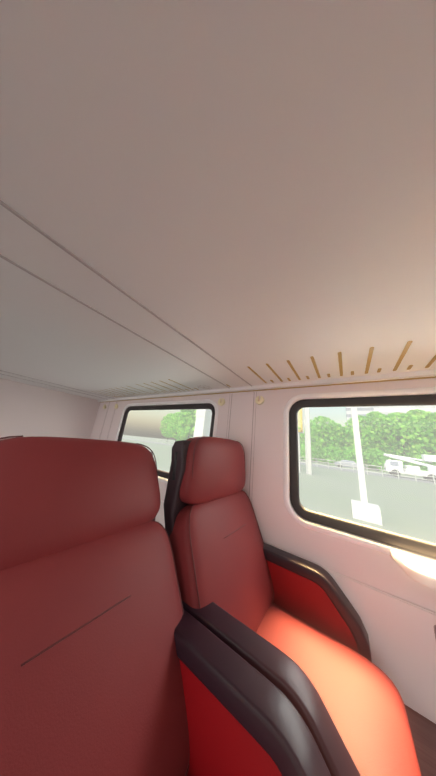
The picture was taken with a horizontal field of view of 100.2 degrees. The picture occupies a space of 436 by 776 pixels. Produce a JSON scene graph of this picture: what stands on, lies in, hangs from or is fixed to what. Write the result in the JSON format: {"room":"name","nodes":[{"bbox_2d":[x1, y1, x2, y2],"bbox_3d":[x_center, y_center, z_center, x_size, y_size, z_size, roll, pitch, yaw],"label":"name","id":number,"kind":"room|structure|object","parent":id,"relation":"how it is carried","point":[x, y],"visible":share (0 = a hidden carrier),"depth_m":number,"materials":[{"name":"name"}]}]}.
{"room":"train interior","nodes":[
{"label":"train interior","id":0,"kind":"room"},
{"bbox_2d":[0,378,99,439],"bbox_3d":[-2.520,0.471,1.296,0.001,1.469,2.800,-5,-20,34],"label":"wall","id":1,"kind":"structure","parent":0,"point":[27,410],"depth_m":2.08,"materials":[{"name":"white plastic"}]},
{"bbox_2d":[0,0,435,399],"bbox_3d":[0.282,-0.484,-0.336,6.600,0.004,2.820,-5,-20,34],"label":"ceiling","id":2,"kind":"structure","parent":0,"point":[210,194],"depth_m":0.30,"materials":[{"name":"white plastic"}]},
{"bbox_2d":[90,378,435,612],"bbox_3d":[0.995,0.479,0.579,6.600,1.209,0.002,-5,-20,34],"label":"wall","id":3,"kind":"structure","parent":0,"point":[280,527],"depth_m":1.03,"materials":[{"name":"white"}]},
{"bbox_2d":[115,399,217,482],"bbox_3d":[-0.587,0.468,1.728,1.390,0.687,0.040,-5,-20,34],"label":"window","id":4,"kind":"structure","parent":3,"relation":"in","point":[212,406],"depth_m":1.66,"materials":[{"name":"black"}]},
{"bbox_2d":[218,398,224,405],"bbox_3d":[0.029,0.107,1.394,0.060,0.059,0.024,-5,-20,34],"label":"coat hook","id":5,"kind":"object","parent":3,"relation":"attached to","point":[221,403],"visible":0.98,"depth_m":1.38,"materials":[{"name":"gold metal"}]},
{"bbox_2d":[255,396,263,404],"bbox_3d":[0.282,0.083,1.223,0.060,0.059,0.024,-5,-20,34],"label":"coat hook","id":6,"kind":"object","parent":3,"relation":"attached to","point":[260,401],"visible":1,"depth_m":1.21,"materials":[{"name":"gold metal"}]},
{"bbox_2d":[98,369,435,402],"bbox_3d":[1.043,-0.072,0.726,6.600,0.026,0.040,-5,-20,34],"label":"trim","id":7,"kind":"structure","parent":3,"relation":"attached to","point":[422,374],"depth_m":1.06,"materials":[{"name":"white plastic"}]},
{"bbox_2d":[155,500,435,723],"bbox_3d":[0.947,0.897,0.449,6.600,0.288,0.012,-5,-20,34],"label":"wall panel","id":8,"kind":"object","parent":3,"relation":"attached to","point":[401,636],"depth_m":0.65,"materials":[{"name":"white plastic"}]},
{"bbox_2d":[283,387,435,562],"bbox_3d":[0.959,0.321,0.678,1.390,0.687,0.040,-5,-20,34],"label":"window","id":9,"kind":"structure","parent":3,"relation":"in","point":[379,540],"depth_m":0.88,"materials":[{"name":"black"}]},
{"bbox_2d":[390,550,435,589],"bbox_3d":[0.878,0.628,0.503,0.570,0.065,0.140,-5,-20,34],"label":"table","id":10,"kind":"object","parent":3,"relation":"attached to","point":[420,571],"visible":1,"depth_m":0.62,"materials":[{"name":"white plastic"}]},
{"bbox_2d":[404,704,435,775],"bbox_3d":[0.771,1.101,0.162,6.600,0.300,0.573,-5,-20,34],"label":"floor","id":11,"kind":"structure","parent":0,"point":[423,730],"depth_m":0.54,"materials":[{"name":"brown wood"}]},
{"bbox_2d":[164,436,421,775],"bbox_3d":[0.205,0.633,0.707,0.719,0.811,0.560,-5,-20,34],"label":"seat","id":12,"kind":"object","parent":11,"relation":"on","point":[291,627],"visible":0.79,"depth_m":0.63,"materials":[{"name":"red leather"}]},
{"label":"floor","id":13,"kind":"structure","parent":0,"visible":0},
{"bbox_2d":[0,435,330,775],"bbox_3d":[-0.157,0.633,0.235,0.900,1.042,0.556,-5,-20,34],"label":"seat","id":14,"kind":"object","parent":13,"relation":"on","point":[116,659],"visible":1,"depth_m":0.38,"materials":[{"name":"red leather"}]},
{"label":"outside","id":15,"kind":"structure","parent":0,"visible":0},
{"bbox_2d":[122,435,435,543],"bbox_3d":[83.924,46.008,116.257,300.000,0.010,297.650,-5,-20,34],"label":"ground","id":16,"kind":"structure","parent":15,"point":[395,514],"depth_m":11.26,"materials":[{"name":"grey"}]},
{"bbox_2d":[160,413,176,439],"bbox_3d":[-20.903,16.975,78.573,9.286,12.293,7.527,-5,-20,34],"label":"tree","id":17,"kind":"object","parent":16,"relation":"on","point":[165,422],"depth_m":77.24,"materials":[{"name":"green plant"}]},
{"bbox_2d":[168,412,180,440],"bbox_3d":[-15.867,15.434,71.659,8.760,12.323,7.010,-5,-20,34],"label":"tree","id":18,"kind":"object","parent":16,"relation":"on","point":[173,419],"depth_m":70.56,"materials":[{"name":"green plant"}]},
{"bbox_2d":[178,409,195,439],"bbox_3d":[-5.439,7.130,35.676,5.516,9.780,4.581,-5,-20,34],"label":"tree","id":19,"kind":"object","parent":16,"relation":"on","point":[186,417],"depth_m":34.67,"materials":[{"name":"green plant"}]},
{"bbox_2d":[193,409,211,436],"bbox_3d":[-1.556,1.774,23.774,1.500,14.000,1.600,-5,-20,34],"label":"building","id":20,"kind":"structure","parent":16,"relation":"on","point":[203,422],"depth_m":22.41,"materials":[{"name":"white"}]},
{"bbox_2d":[122,435,435,484],"bbox_3d":[18.808,11.095,25.309,136.000,1.300,0.080,-5,-20,34],"label":"fence","id":21,"kind":"object","parent":16,"relation":"on","point":[367,471],"depth_m":24.61,"materials":[{"name":"grey metal"}]},
{"bbox_2d":[298,407,311,474],"bbox_3d":[7.591,3.951,20.733,5.150,10.000,0.380,-5,-20,34],"label":"billboard","id":22,"kind":"object","parent":16,"relation":"on","point":[302,421],"depth_m":19.13,"materials":[{"name":"grey"}]},
{"bbox_2d":[176,435,435,471],"bbox_3d":[29.550,15.287,39.869,106.905,4.944,6.167,-5,-20,34],"label":"hedge","id":23,"kind":"object","parent":16,"relation":"on","point":[338,454],"depth_m":39.03,"materials":[{"name":"green plant"}]},
{"bbox_2d":[300,433,312,443],"bbox_3d":[23.033,15.405,50.235,6.360,8.166,5.231,-5,-20,34],"label":"tree","id":24,"kind":"object","parent":16,"relation":"on","point":[302,437],"depth_m":49.05,"materials":[{"name":"green plant"}]},
{"bbox_2d":[304,416,342,453],"bbox_3d":[26.035,12.540,45.203,8.742,11.375,7.118,-5,-20,34],"label":"tree","id":25,"kind":"object","parent":16,"relation":"on","point":[320,442],"depth_m":44.38,"materials":[{"name":"green plant"}]},
{"bbox_2d":[321,423,349,446],"bbox_3d":[30.175,14.000,46.903,7.085,10.414,5.950,-5,-20,34],"label":"tree","id":26,"kind":"object","parent":16,"relation":"on","point":[341,434],"depth_m":46.16,"materials":[{"name":"green plant"}]},
{"bbox_2d":[334,460,364,468],"bbox_3d":[23.062,13.491,32.037,4.300,1.420,1.820,-5,-20,34],"label":"car","id":27,"kind":"object","parent":16,"relation":"on","point":[350,464],"depth_m":31.68,"materials":[{"name":"grey metal"}]},
{"bbox_2d":[345,406,373,427],"bbox_3d":[80.898,5.969,106.263,11.600,70.000,20.100,-5,-20,34],"label":"building","id":28,"kind":"structure","parent":16,"relation":"on","point":[365,410],"depth_m":95.47,"materials":[{"name":"grey"}]},
{"bbox_2d":[342,415,382,467],"bbox_3d":[33.053,12.022,41.777,7.571,11.853,6.086,-5,-20,34],"label":"tree","id":29,"kind":"object","parent":16,"relation":"on","point":[348,439],"depth_m":41.16,"materials":[{"name":"green plant"}]},
{"bbox_2d":[351,407,382,525],"bbox_3d":[5.771,0.409,7.797,0.800,9.000,0.600,-5,-20,34],"label":"mast","id":30,"kind":"object","parent":16,"relation":"on","point":[369,515],"depth_m":6.69,"materials":[{"name":"white metal"}]},
{"bbox_2d":[359,411,404,452],"bbox_3d":[36.891,11.719,41.687,8.680,13.170,6.722,-5,-20,34],"label":"tree","id":31,"kind":"object","parent":16,"relation":"on","point":[375,415],"depth_m":41.15,"materials":[{"name":"green plant"}]},
{"bbox_2d":[377,412,429,462],"bbox_3d":[38.025,11.021,37.411,8.071,12.294,6.531,-5,-20,34],"label":"tree","id":32,"kind":"object","parent":16,"relation":"on","point":[397,447],"depth_m":36.71,"materials":[{"name":"green plant"}]},
{"bbox_2d":[373,405,435,437],"bbox_3d":[98.884,16.280,99.161,23.600,50.000,25.100,-5,-20,34],"label":"building","id":33,"kind":"structure","parent":16,"relation":"on","point":[387,409],"depth_m":90.62,"materials":[{"name":"white"}]},
{"bbox_2d":[383,453,435,481],"bbox_3d":[28.236,11.246,26.224,6.500,3.450,2.200,-5,-20,34],"label":"truck","id":34,"kind":"object","parent":16,"relation":"on","point":[391,464],"depth_m":26.02,"materials":[{"name":"white"}]},
{"bbox_2d":[396,409,435,454],"bbox_3d":[41.966,10.842,37.166,8.360,13.306,6.810,-5,-20,34],"label":"tree","id":35,"kind":"object","parent":16,"relation":"on","point":[420,415],"depth_m":36.63,"materials":[{"name":"green plant"}]},
{"bbox_2d":[421,412,435,454],"bbox_3d":[44.108,10.519,34.512,8.010,12.850,6.526,-5,-20,34],"label":"tree","id":36,"kind":"object","parent":16,"relation":"on","point":[425,427],"depth_m":35.86,"materials":[{"name":"green plant"}]}
]}

